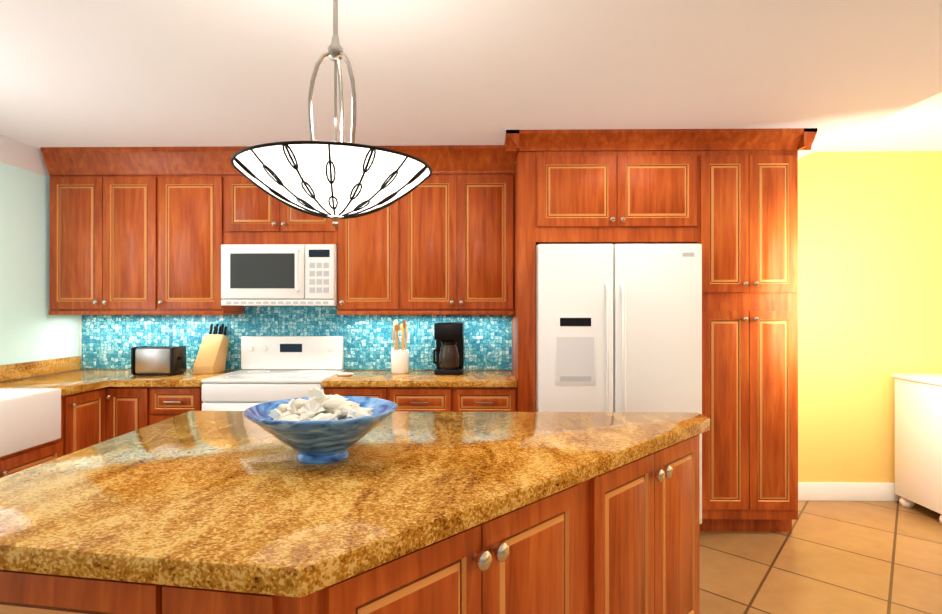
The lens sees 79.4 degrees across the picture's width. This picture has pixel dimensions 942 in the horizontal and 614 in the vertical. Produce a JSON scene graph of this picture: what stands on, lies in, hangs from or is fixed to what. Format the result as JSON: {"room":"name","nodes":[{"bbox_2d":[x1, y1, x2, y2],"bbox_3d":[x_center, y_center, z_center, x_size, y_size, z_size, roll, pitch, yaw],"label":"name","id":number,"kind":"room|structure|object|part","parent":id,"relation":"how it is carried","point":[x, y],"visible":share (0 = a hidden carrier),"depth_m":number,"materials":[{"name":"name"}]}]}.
{"room":"kitchen","nodes":[
{"label":"kitchen","id":0,"kind":"room"},
{"bbox_2d":[0,135,78,364],"bbox_3d":[-3.060,0.158,-0.287,0.150,2.470,9.000,0,0,1],"label":"wall","id":1,"kind":"structure","parent":0,"point":[31,329],"depth_m":3.72,"materials":[{"name":"paint"}]},
{"bbox_2d":[0,356,80,380],"bbox_3d":[-2.919,0.408,2.803,0.022,0.099,2.786,0,0,1],"label":"backsplash","id":2,"kind":"structure","parent":1,"relation":"attached to","point":[28,369],"depth_m":3.79,"materials":[{"name":"stone"}]},
{"bbox_2d":[0,0,941,158],"bbox_3d":[-0.420,-1.147,-0.255,5.427,0.140,9.150,0,0,1],"label":"ceiling","id":3,"kind":"structure","parent":0,"point":[149,73],"depth_m":2.55,"materials":[{"name":"white paint"}]},
{"bbox_2d":[231,0,431,227],"bbox_3d":[-0.413,-0.656,1.730,0.589,0.830,0.589,0,0,1],"label":"pendant light","id":4,"kind":"object","parent":3,"relation":"hanging from","point":[334,181],"visible":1,"depth_m":1.58,"materials":[{"name":"white glass"}]},
{"bbox_3d":[-0.413,-0.347,1.729,0.576,0.140,0.576,0,0,1],"label":"lamp shade","id":5,"kind":"part","parent":4,"relation":"part of","materials":[{"name":"white glass"}]},
{"bbox_3d":[-0.413,-0.656,1.738,0.144,0.830,0.148,0,0,1],"label":"frame","id":6,"kind":"part","parent":4,"relation":"part of","materials":[{"name":"grey metal"}]},
{"bbox_2d":[79,151,941,482],"bbox_3d":[2.227,0.136,4.199,10.570,2.530,0.150,0,0,1],"label":"wall","id":7,"kind":"structure","parent":0,"point":[869,273],"depth_m":4.11,"materials":[{"name":"yellow paint"}]},
{"bbox_2d":[44,147,155,312],"bbox_3d":[-2.504,-0.521,4.029,0.748,1.094,0.347,0,0,1],"label":"upper cabinet","id":8,"kind":"object","parent":7,"relation":"attached to","point":[142,230],"depth_m":3.86,"materials":[{"name":"brown wood"}]},
{"bbox_2d":[156,147,243,312],"bbox_3d":[-1.905,-0.521,4.018,0.452,1.094,0.347,0,0,1],"label":"upper cabinet","id":9,"kind":"object","parent":7,"relation":"attached to","point":[189,180],"depth_m":3.85,"materials":[{"name":"brown wood"}]},
{"bbox_2d":[224,146,339,244],"bbox_3d":[-1.291,-0.746,4.009,0.773,0.644,0.347,0,0,1],"label":"upper cabinet","id":10,"kind":"object","parent":7,"relation":"attached to","point":[251,215],"depth_m":3.84,"materials":[{"name":"brown wood"}]},
{"bbox_2d":[221,244,336,305],"bbox_3d":[-1.292,-0.216,3.961,0.766,0.413,0.441,0,0,1],"label":"microwave","id":11,"kind":"object","parent":10,"relation":"attached to","point":[278,274],"visible":0.96,"depth_m":3.78,"materials":[{"name":"white plastic"}]},
{"bbox_2d":[81,306,511,369],"bbox_3d":[-1.292,0.226,4.176,3.182,0.468,0.009,0,0,1],"label":"backsplash","id":12,"kind":"structure","parent":7,"relation":"attached to","point":[109,341],"depth_m":4.17,"materials":[{"name":"teal tile"}]},
{"bbox_2d":[337,146,399,312],"bbox_3d":[-0.691,-0.521,3.998,0.426,1.094,0.347,0,0,1],"label":"upper cabinet","id":13,"kind":"object","parent":7,"relation":"attached to","point":[368,251],"depth_m":3.83,"materials":[{"name":"brown wood"}]},
{"bbox_2d":[400,145,514,312],"bbox_3d":[-0.091,-0.521,3.988,0.773,1.094,0.347,0,0,1],"label":"upper cabinet","id":14,"kind":"object","parent":7,"relation":"attached to","point":[457,226],"depth_m":3.82,"materials":[{"name":"brown wood"}]},
{"bbox_2d":[524,129,703,255],"bbox_3d":[0.902,-0.734,3.807,0.993,0.670,0.677,0,0,1],"label":"upper cabinet","id":15,"kind":"object","parent":7,"relation":"attached to","point":[593,186],"depth_m":3.47,"materials":[{"name":"brown wood"}]},
{"bbox_2d":[798,482,900,500],"bbox_3d":[4.761,1.336,4.070,5.498,0.130,0.017,0,0,1],"label":"baseboard","id":16,"kind":"structure","parent":7,"relation":"attached to","point":[834,491],"depth_m":4.10,"materials":[{"name":"white wood"}]},
{"bbox_2d":[699,501,941,613],"bbox_3d":[0.687,1.443,-0.203,13.500,0.100,9.300,0,0,1],"label":"floor","id":17,"kind":"structure","parent":0,"point":[853,557],"depth_m":3.08,"materials":[{"name":"tile"}]},
{"bbox_2d":[0,435,63,477],"bbox_3d":[-2.622,1.071,2.764,0.617,0.656,0.920,0,0,1],"label":"base cabinet","id":18,"kind":"object","parent":17,"relation":"on","point":[19,461],"depth_m":2.98,"materials":[{"name":"brown wood"}]},
{"bbox_2d":[61,387,105,454],"bbox_3d":[-2.611,0.950,3.414,0.617,0.900,0.380,0,0,1],"label":"base cabinet","id":19,"kind":"object","parent":17,"relation":"on","point":[83,420],"depth_m":3.37,"materials":[{"name":"brown wood"}]},
{"bbox_2d":[0,372,67,395],"bbox_3d":[-2.599,0.479,2.803,0.660,0.040,2.797,0,0,1],"label":"countertop","id":20,"kind":"structure","parent":19,"relation":"on","point":[64,388],"depth_m":3.28,"materials":[{"name":"stone"}]},
{"bbox_2d":[0,388,60,457],"bbox_3d":[-2.576,0.596,2.764,0.555,0.285,0.840,0,0,1],"label":"farmhouse sink","id":21,"kind":"object","parent":20,"relation":"in","point":[30,417],"visible":0.98,"depth_m":2.97,"materials":[{"name":"white ceramic"}]},
{"bbox_2d":[0,369,236,394],"bbox_3d":[-2.257,0.480,3.686,1.135,0.040,1.019,0,0,1],"label":"countertop","id":22,"kind":"structure","parent":19,"relation":"on","point":[74,381],"depth_m":3.60,"materials":[{"name":"stone"}]},
{"bbox_2d":[131,346,185,374],"bbox_3d":[-2.124,0.366,3.882,0.310,0.188,0.178,0,0,1],"label":"toaster","id":23,"kind":"object","parent":22,"relation":"on","point":[158,360],"visible":1,"depth_m":3.80,"materials":[{"name":"silver metal"}]},
{"bbox_2d":[193,324,228,373],"bbox_3d":[-1.837,0.290,4.029,0.140,0.339,0.272,0,0,1],"label":"knife block","id":24,"kind":"object","parent":22,"relation":"on","point":[211,357],"visible":0.98,"depth_m":3.99,"materials":[{"name":"brown wood"}]},
{"bbox_2d":[105,386,202,439],"bbox_3d":[-2.299,0.951,3.871,1.225,0.899,0.650,0,0,1],"label":"base cabinet","id":25,"kind":"object","parent":17,"relation":"on","point":[129,409],"visible":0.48,"depth_m":3.58,"materials":[{"name":"brown wood"}]},
{"bbox_2d":[201,336,344,410],"bbox_3d":[-1.305,0.805,3.817,0.756,1.190,0.690,0,0,1],"label":"range","id":26,"kind":"object","parent":17,"relation":"on","point":[274,368],"visible":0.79,"depth_m":3.94,"materials":[{"name":"white metal"}]},
{"bbox_2d":[0,434,699,613],"bbox_3d":[-0.141,0.953,1.710,2.160,0.887,1.484,0,0,1],"label":"kitchen island","id":27,"kind":"object","parent":17,"relation":"on","point":[624,539],"visible":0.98,"depth_m":1.50,"materials":[{"name":"brown wood"}]},
{"bbox_2d":[0,411,709,597],"bbox_3d":[-0.140,0.483,1.737,2.240,0.052,1.512,0,0,1],"label":"island countertop","id":28,"kind":"structure","parent":27,"relation":"on","point":[236,501],"depth_m":1.40,"materials":[{"name":"stone"}]},
{"bbox_2d":[244,396,396,463],"bbox_3d":[-0.450,0.380,1.724,0.448,0.152,0.448,0,0,1],"label":"bowl","id":29,"kind":"object","parent":28,"relation":"on","point":[320,442],"visible":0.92,"depth_m":1.61,"materials":[{"name":"blue ceramic"}]},
{"bbox_2d":[268,387,373,420],"bbox_3d":[-0.450,0.326,1.723,0.322,0.183,0.321,0,0,1],"label":"shells","id":30,"kind":"object","parent":29,"relation":"in","point":[319,405],"visible":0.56,"depth_m":1.66,"materials":[{"name":"white"}]},
{"bbox_2d":[324,387,516,411],"bbox_3d":[-0.315,0.951,3.837,1.216,0.899,0.650,0,0,1],"label":"base cabinet","id":31,"kind":"object","parent":17,"relation":"on","point":[465,399],"visible":0.23,"depth_m":3.55,"materials":[{"name":"brown wood"}]},
{"bbox_2d":[322,370,516,386],"bbox_3d":[-0.314,0.481,3.845,1.216,0.040,0.637,0,0,1],"label":"countertop","id":32,"kind":"structure","parent":31,"relation":"on","point":[360,378],"depth_m":3.60,"materials":[{"name":"stone"}]},
{"bbox_2d":[336,373,353,375],"bbox_3d":[-0.846,0.452,3.795,0.124,0.016,0.093,0,0,1],"label":"spoon rest","id":33,"kind":"object","parent":32,"relation":"on","point":[344,374],"visible":1,"depth_m":3.77,"materials":[{"name":"white ceramic"}]},
{"bbox_2d":[391,320,408,373],"bbox_3d":[-0.497,0.275,3.970,0.128,0.370,0.128,0,0,1],"label":"utensil crock","id":34,"kind":"object","parent":32,"relation":"on","point":[399,361],"visible":1,"depth_m":3.93,"materials":[{"name":"white ceramic"}]},
{"bbox_2d":[433,322,463,374],"bbox_3d":[-0.156,0.285,3.959,0.206,0.350,0.250,0,0,1],"label":"coffee maker","id":35,"kind":"object","parent":32,"relation":"on","point":[449,339],"visible":1,"depth_m":3.86,"materials":[{"name":"black plastic"}]},
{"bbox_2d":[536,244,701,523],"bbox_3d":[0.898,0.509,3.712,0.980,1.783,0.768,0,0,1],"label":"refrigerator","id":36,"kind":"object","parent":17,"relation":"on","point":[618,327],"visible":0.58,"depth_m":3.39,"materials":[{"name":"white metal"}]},
{"bbox_2d":[699,128,803,531],"bbox_3d":[1.702,0.166,3.792,0.605,2.470,0.677,0,0,1],"label":"tall cabinet","id":37,"kind":"object","parent":17,"relation":"on","point":[727,199],"depth_m":3.46,"materials":[{"name":"brown wood"}]},
{"bbox_2d":[892,373,941,523],"bbox_3d":[3.480,0.935,3.787,0.990,0.930,0.470,0,0,1],"label":"base cabinet","id":38,"kind":"object","parent":17,"relation":"on","point":[918,438],"visible":1,"depth_m":3.81,"materials":[{"name":"white"}]},
{"bbox_2d":[815,92,941,151],"bbox_3d":[4.939,-1.187,-0.345,5.292,0.100,9.150,0,0,1],"label":"ceiling","id":39,"kind":"structure","parent":0,"point":[917,127],"depth_m":3.69,"materials":[{"name":"beige paint"}]}
]}

